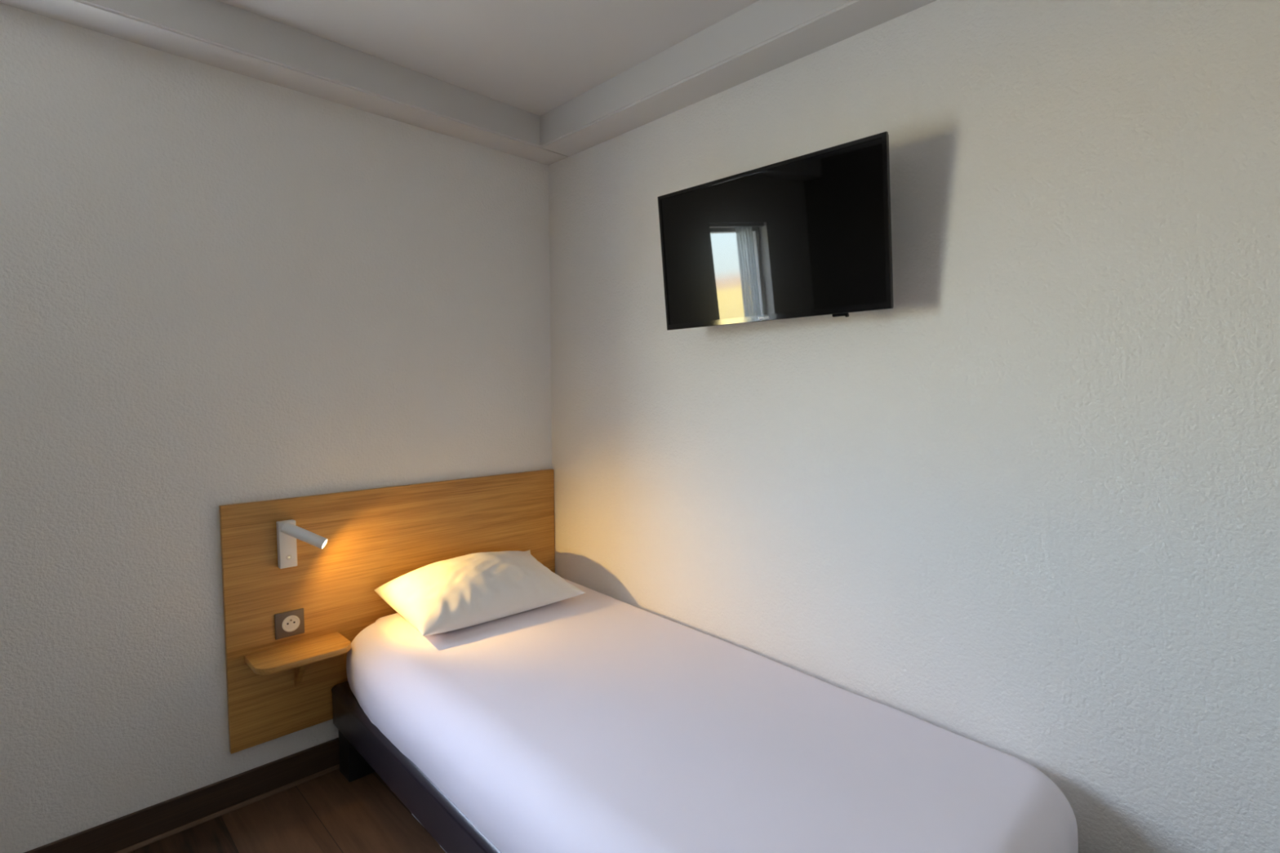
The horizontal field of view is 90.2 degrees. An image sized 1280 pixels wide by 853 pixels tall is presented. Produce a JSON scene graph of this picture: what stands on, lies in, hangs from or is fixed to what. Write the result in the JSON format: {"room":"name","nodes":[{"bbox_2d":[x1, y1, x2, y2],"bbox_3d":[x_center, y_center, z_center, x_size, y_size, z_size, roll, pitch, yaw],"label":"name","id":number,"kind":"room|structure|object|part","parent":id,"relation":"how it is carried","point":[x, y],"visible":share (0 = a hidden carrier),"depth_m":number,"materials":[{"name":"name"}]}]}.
{"room":"hotel room","nodes":[
{"label":"hotel room","id":0,"kind":"room"},
{"bbox_2d":[0,3,551,852],"bbox_3d":[-1.550,0.013,1.739,3.100,2.352,0.160,-3,5,-44],"label":"wall","id":1,"kind":"structure","parent":0,"point":[219,286],"depth_m":1.85,"materials":[{"name":"paint"}]},
{"bbox_2d":[23,737,339,852],"bbox_3d":[-1.485,1.142,1.743,3.100,0.098,0.012,-3,5,-44],"label":"baseboard","id":2,"kind":"structure","parent":1,"relation":"attached to","point":[115,835],"depth_m":1.90,"materials":[{"name":"brown wood"}]},
{"bbox_2d":[114,764,339,852],"bbox_3d":[-1.477,1.186,1.738,3.076,0.010,0.010,-3,5,-44],"label":"trim","id":3,"kind":"structure","parent":1,"relation":"attached to","point":[244,803],"depth_m":1.94,"materials":[{"name":"brown wood"}]},
{"bbox_2d":[0,0,568,165],"bbox_3d":[-1.448,-1.095,1.565,3.100,0.121,0.142,-3,5,-44],"label":"ceiling beam","id":4,"kind":"structure","parent":1,"relation":"attached to","point":[216,33],"depth_m":1.92,"materials":[{"name":"paint"}]},
{"bbox_2d":[218,468,555,753],"bbox_3d":[-0.817,0.592,2.360,1.228,0.764,0.019,-3,5,-44],"label":"headboard","id":5,"kind":"object","parent":1,"relation":"attached to","point":[375,537],"visible":0.74,"depth_m":2.14,"materials":[{"name":"brown wood"}]},
{"bbox_2d":[274,608,304,639],"bbox_3d":[-1.121,0.632,2.042,0.085,0.082,0.013,-3,5,-44],"label":"wall socket","id":6,"kind":"object","parent":5,"relation":"attached to","point":[291,623],"visible":1,"depth_m":2.04,"materials":[{"name":"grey plastic"}]},
{"bbox_2d":[281,615,299,631],"bbox_3d":[-1.118,0.631,2.043,0.052,0.052,0.004,-3,5,-44],"label":"outlet","id":7,"kind":"object","parent":6,"relation":"attached to","point":[289,623],"depth_m":2.04,"materials":[{"name":"white plastic"}]},
{"bbox_2d":[244,631,351,687],"bbox_3d":[-1.063,0.775,2.005,0.275,0.147,0.158,-3,5,-44],"label":"shelf","id":8,"kind":"object","parent":5,"relation":"attached to","point":[296,655],"visible":1,"depth_m":1.98,"materials":[{"name":"brown wood"}]},
{"bbox_2d":[275,519,327,568],"bbox_3d":[-1.065,0.371,2.002,0.160,0.149,0.068,0,3,11],"label":"reading lamp","id":9,"kind":"object","parent":5,"relation":"attached to","point":[287,531],"visible":1,"depth_m":2.00,"materials":[{"name":"white metal"}]},
{"bbox_3d":[-1.118,0.372,2.020,0.050,0.147,0.028,-3,5,-44],"label":"wall plate","id":10,"kind":"part","parent":9,"relation":"part of","materials":[{"name":"white metal"}]},
{"bbox_2d":[128,768,446,852],"bbox_3d":[-0.232,1.321,0.467,3.420,0.120,3.920,-3,5,-44],"label":"floor","id":11,"kind":"structure","parent":0,"point":[326,813],"depth_m":1.88,"materials":[{"name":"brown wood"}]},
{"bbox_2d":[331,680,501,852],"bbox_3d":[-0.036,0.959,1.770,0.913,0.451,1.927,-3,5,-44],"label":"bed","id":12,"kind":"object","parent":11,"relation":"on","point":[364,750],"visible":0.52,"depth_m":1.77,"materials":[{"name":"grey"}]},
{"bbox_3d":[-0.954,1.081,2.149,0.088,0.169,0.090,-3,5,-44],"label":"leg","id":13,"kind":"part","parent":12,"relation":"part of","materials":[{"name":"black plastic"}]},
{"bbox_2d":[346,577,1078,852],"bbox_3d":[-0.026,0.809,1.759,0.936,0.269,1.940,-3,5,-44],"label":"mattress","id":14,"kind":"object","parent":12,"relation":"on","point":[593,721],"visible":0.82,"depth_m":1.47,"materials":[{"name":"white fabric"}]},
{"bbox_2d":[374,550,585,635],"bbox_3d":[-0.556,0.559,2.301,0.649,0.184,0.393,-3,5,-44],"label":"pillow","id":15,"kind":"object","parent":14,"relation":"on","point":[471,589],"visible":1,"depth_m":2.17,"materials":[{"name":"white fabric"}]},
{"bbox_2d":[217,0,759,115],"bbox_3d":[-0.241,-1.147,0.322,3.420,0.120,3.920,-3,5,-44],"label":"ceiling","id":16,"kind":"structure","parent":0,"point":[533,56],"depth_m":1.91,"materials":[{"name":"paint"}]},
{"bbox_2d":[548,0,1279,852],"bbox_3d":[0.930,0.016,1.530,0.160,2.352,3.920,-3,5,-44],"label":"wall","id":17,"kind":"structure","parent":0,"point":[1024,505],"depth_m":1.50,"materials":[{"name":"paint"}]},
{"bbox_2d":[539,0,937,156],"bbox_3d":[0.867,-1.088,1.309,0.142,0.121,3.458,-3,5,-44],"label":"ceiling beam","id":18,"kind":"structure","parent":17,"relation":"attached to","point":[763,37],"depth_m":1.92,"materials":[{"name":"paint"}]},
{"bbox_2d":[657,131,893,330],"bbox_3d":[0.372,-0.509,1.829,0.178,0.428,0.726,-3,5,-44],"label":"television","id":19,"kind":"object","parent":17,"relation":"attached to","point":[810,234],"visible":1,"depth_m":1.75,"materials":[{"name":"black plastic"}]}
]}

